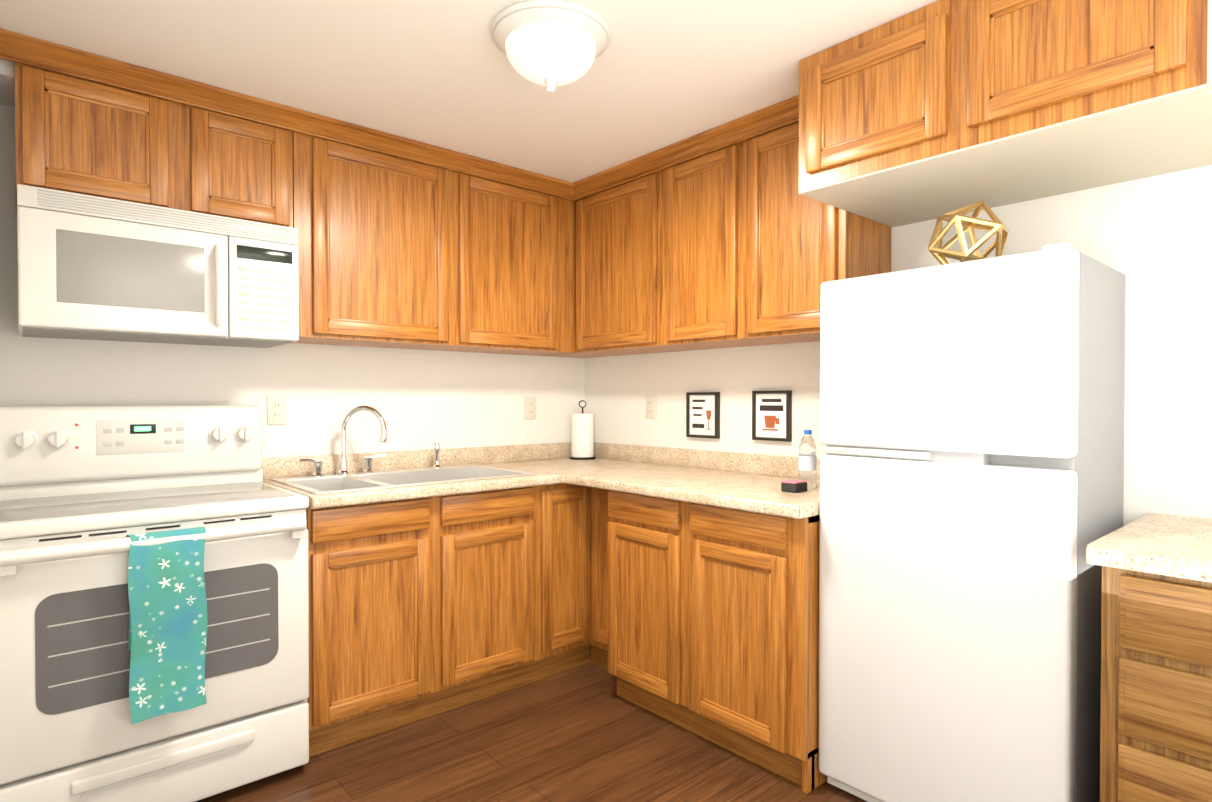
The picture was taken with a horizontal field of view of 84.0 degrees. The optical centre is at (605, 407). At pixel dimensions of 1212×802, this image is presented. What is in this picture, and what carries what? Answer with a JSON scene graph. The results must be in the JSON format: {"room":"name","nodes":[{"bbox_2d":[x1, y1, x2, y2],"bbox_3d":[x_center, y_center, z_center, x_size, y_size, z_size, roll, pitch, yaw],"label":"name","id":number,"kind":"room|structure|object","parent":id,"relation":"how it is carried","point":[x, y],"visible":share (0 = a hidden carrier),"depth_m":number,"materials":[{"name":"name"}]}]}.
{"room":"kitchen","nodes":[
{"label":"kitchen","id":0,"kind":"room"},
{"bbox_2d":[0,84,584,457],"bbox_3d":[-1.103,0.058,3.057,2.720,2.280,0.100,-1,1,-41],"label":"wall","id":1,"kind":"structure","parent":0,"point":[417,399],"depth_m":2.86,"materials":[{"name":"paint"}]},
{"bbox_2d":[8,32,299,231],"bbox_3d":[-1.552,-0.863,2.352,0.772,0.418,0.346,-1,1,-41],"label":"upper cabinet","id":2,"kind":"object","parent":1,"relation":"attached to","point":[87,125],"depth_m":2.18,"materials":[{"name":"brown wood"}]},
{"bbox_2d":[17,184,298,347],"bbox_3d":[-1.520,-0.444,2.321,0.768,0.414,0.442,-1,1,-41],"label":"over-the-range microwave","id":3,"kind":"object","parent":2,"relation":"attached to","point":[89,267],"visible":1,"depth_m":2.15,"materials":[{"name":"white plastic"}]},
{"bbox_2d":[267,396,285,424],"bbox_3d":[-1.352,0.011,2.764,0.072,0.116,0.008,-1,1,-41],"label":"electrical outlet","id":4,"kind":"object","parent":1,"relation":"attached to","point":[276,409],"visible":1,"depth_m":2.76,"materials":[{"name":"beige plastic"}]},
{"bbox_2d":[293,112,451,350],"bbox_3d":[-1.013,-0.674,2.826,0.651,0.808,0.346,-1,1,-41],"label":"upper cabinet","id":5,"kind":"object","parent":1,"relation":"attached to","point":[374,238],"depth_m":2.68,"materials":[{"name":"brown wood"}]},
{"bbox_2d":[448,152,579,355],"bbox_3d":[-0.493,-0.679,3.244,0.682,0.808,0.401,-1,1,-41],"label":"upper cabinet","id":6,"kind":"object","parent":1,"relation":"attached to","point":[516,231],"depth_m":3.12,"materials":[{"name":"brown wood"}]},
{"bbox_2d":[524,397,535,418],"bbox_3d":[-0.404,0.004,3.594,0.072,0.116,0.008,-1,1,-41],"label":"electrical outlet","id":7,"kind":"object","parent":1,"relation":"attached to","point":[530,407],"visible":1,"depth_m":3.59,"materials":[{"name":"beige plastic"}]},
{"bbox_2d":[0,0,937,182],"bbox_3d":[0.576,-1.089,1.123,2.720,0.060,5.200,-1,1,-41],"label":"ceiling","id":8,"kind":"structure","parent":0,"point":[659,74],"depth_m":2.07,"materials":[{"name":"white paint"}]},
{"bbox_2d":[490,0,610,91],"bbox_3d":[-0.157,-0.986,1.925,0.344,0.166,0.344,-1,1,-41],"label":"ceiling light","id":9,"kind":"object","parent":8,"relation":"attached to","point":[550,44],"visible":1,"depth_m":1.83,"materials":[{"name":"white glass"}]},
{"bbox_2d":[196,644,867,801],"bbox_3d":[0.576,1.251,1.152,2.720,0.060,5.200,-1,1,-41],"label":"floor","id":10,"kind":"structure","parent":0,"point":[585,733],"depth_m":2.29,"materials":[{"name":"brown wood"}]},
{"bbox_2d":[0,405,308,801],"bbox_3d":[-1.458,0.602,2.167,0.798,1.212,0.742,-1,1,-41],"label":"stove","id":11,"kind":"object","parent":10,"relation":"on","point":[154,610],"visible":1,"depth_m":1.98,"materials":[{"name":"white metal"}]},
{"bbox_2d":[126,527,207,723],"bbox_3d":[-1.242,0.605,1.909,0.189,0.510,0.068,-1,1,-41],"label":"towel","id":12,"kind":"object","parent":11,"relation":"hanging from","point":[167,571],"depth_m":1.89,"materials":[{"name":"teal fabric"}]},
{"bbox_2d":[306,496,441,756],"bbox_3d":[-1.024,0.768,2.647,0.463,0.868,0.626,-1,1,-41],"label":"base cabinet","id":13,"kind":"object","parent":10,"relation":"on","point":[375,569],"depth_m":2.41,"materials":[{"name":"brown wood"}]},
{"bbox_2d":[261,405,564,508],"bbox_3d":[-0.805,0.229,2.813,1.020,0.477,0.657,-1,1,-41],"label":"countertop","id":14,"kind":"structure","parent":13,"relation":"on","point":[343,479],"depth_m":2.85,"materials":[{"name":"beige stone"}]},
{"bbox_2d":[270,464,536,493],"bbox_3d":[-0.826,0.376,2.805,0.918,0.183,0.562,-1,1,-41],"label":"sink","id":15,"kind":"object","parent":14,"relation":"in","point":[354,479],"depth_m":2.89,"materials":[{"name":"white ceramic"}]},
{"bbox_2d":[442,486,533,712],"bbox_3d":[-0.670,0.764,2.956,0.478,0.868,0.626,-1,1,-41],"label":"base cabinet","id":16,"kind":"object","parent":10,"relation":"on","point":[488,536],"depth_m":2.72,"materials":[{"name":"brown wood"}]},
{"bbox_2d":[534,483,589,681],"bbox_3d":[-0.365,0.761,3.182,0.315,0.868,0.688,-1,1,-41],"label":"base cabinet","id":17,"kind":"object","parent":10,"relation":"on","point":[561,511],"depth_m":2.97,"materials":[{"name":"brown wood"}]},
{"bbox_2d":[590,487,827,793],"bbox_3d":[0.513,0.768,2.651,0.626,0.868,0.985,-1,1,-41],"label":"base cabinet","id":18,"kind":"object","parent":10,"relation":"on","point":[701,620],"depth_m":2.34,"materials":[{"name":"brown wood"}]},
{"bbox_2d":[557,442,819,518],"bbox_3d":[0.219,0.267,2.937,0.685,0.126,1.819,-1,1,-41],"label":"countertop","id":19,"kind":"structure","parent":18,"relation":"on","point":[748,482],"depth_m":2.82,"materials":[{"name":"beige stone"}]},
{"bbox_2d":[569,400,595,459],"bbox_3d":[-0.128,0.119,3.678,0.144,0.319,0.144,-1,1,-41],"label":"paper towel","id":20,"kind":"object","parent":19,"relation":"on","point":[582,435],"visible":1,"depth_m":3.63,"materials":[{"name":"white paper"}]},
{"bbox_2d":[781,480,806,492],"bbox_3d":[0.664,0.277,2.372,0.075,0.036,0.060,-1,1,-41],"label":"sponge","id":21,"kind":"object","parent":19,"relation":"on","point":[794,486],"visible":1,"depth_m":2.35,"materials":[{"name":"grey"}]},
{"bbox_2d":[798,430,816,488],"bbox_3d":[0.737,0.188,2.459,0.064,0.212,0.064,-1,1,-41],"label":"water bottle","id":22,"kind":"object","parent":19,"relation":"on","point":[807,465],"visible":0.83,"depth_m":2.43,"materials":[{"name":"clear plastic"}]},
{"bbox_2d":[819,242,1125,801],"bbox_3d":[1.089,0.402,2.038,0.542,1.616,0.674,-1,1,-41],"label":"fridge","id":23,"kind":"object","parent":10,"relation":"on","point":[971,461],"visible":1,"depth_m":1.80,"materials":[{"name":"white metal"}]},
{"bbox_2d":[928,200,1008,264],"bbox_3d":[1.089,-0.504,2.024,0.209,0.222,0.215,-1,1,-41],"label":"decor","id":24,"kind":"object","parent":23,"relation":"on","point":[940,252],"visible":0.75,"depth_m":1.99,"materials":[{"name":"gold metal"}]},
{"bbox_2d":[1086,513,1211,801],"bbox_3d":[1.605,0.762,1.379,0.657,0.910,0.895,-1,1,-41],"label":"base cabinet","id":25,"kind":"object","parent":10,"relation":"on","point":[1156,688],"visible":1,"depth_m":1.44,"materials":[{"name":"brown wood"}]},
{"bbox_2d":[585,165,1211,525],"bbox_3d":[1.562,0.070,2.000,0.100,2.280,5.000,-1,1,-41],"label":"wall","id":26,"kind":"structure","parent":0,"point":[1150,238],"depth_m":1.97,"materials":[{"name":"paint"}]},
{"bbox_2d":[580,156,679,355],"bbox_3d":[0.171,-0.679,3.239,0.346,0.808,0.586,-1,1,-41],"label":"upper cabinet","id":27,"kind":"object","parent":26,"relation":"attached to","point":[618,207],"depth_m":3.11,"materials":[{"name":"brown wood"}]},
{"bbox_2d":[646,396,655,418],"bbox_3d":[0.230,-0.002,3.438,0.008,0.116,0.072,-1,1,-41],"label":"electrical outlet","id":28,"kind":"object","parent":26,"relation":"attached to","point":[650,406],"visible":1,"depth_m":3.43,"materials":[{"name":"beige plastic"}]},
{"bbox_2d":[686,392,719,438],"bbox_3d":[0.456,0.035,3.169,0.022,0.214,0.188,-1,1,-41],"label":"picture frame","id":29,"kind":"object","parent":26,"relation":"attached to","point":[702,414],"visible":0.98,"depth_m":3.16,"materials":[{"name":"black"}]},
{"bbox_2d":[656,124,771,350],"bbox_3d":[0.505,-0.674,2.857,0.346,0.808,0.428,-1,1,-41],"label":"upper cabinet","id":30,"kind":"object","parent":26,"relation":"attached to","point":[696,179],"depth_m":2.76,"materials":[{"name":"brown wood"}]},
{"bbox_2d":[752,390,791,441],"bbox_3d":[0.709,0.035,2.880,0.022,0.214,0.186,-1,1,-41],"label":"picture frame","id":31,"kind":"object","parent":26,"relation":"attached to","point":[771,415],"visible":0.92,"depth_m":2.88,"materials":[{"name":"black"}]},
{"bbox_2d":[736,104,891,343],"bbox_3d":[0.786,-0.670,2.535,0.346,0.808,0.426,-1,1,-41],"label":"upper cabinet","id":32,"kind":"object","parent":26,"relation":"attached to","point":[758,226],"depth_m":2.46,"materials":[{"name":"brown wood"}]},
{"bbox_2d":[788,0,1211,227],"bbox_3d":[1.133,-0.866,1.915,0.637,0.402,0.952,-1,1,-41],"label":"upper cabinet","id":33,"kind":"object","parent":26,"relation":"attached to","point":[940,107],"depth_m":1.73,"materials":[{"name":"brown wood"}]}
]}

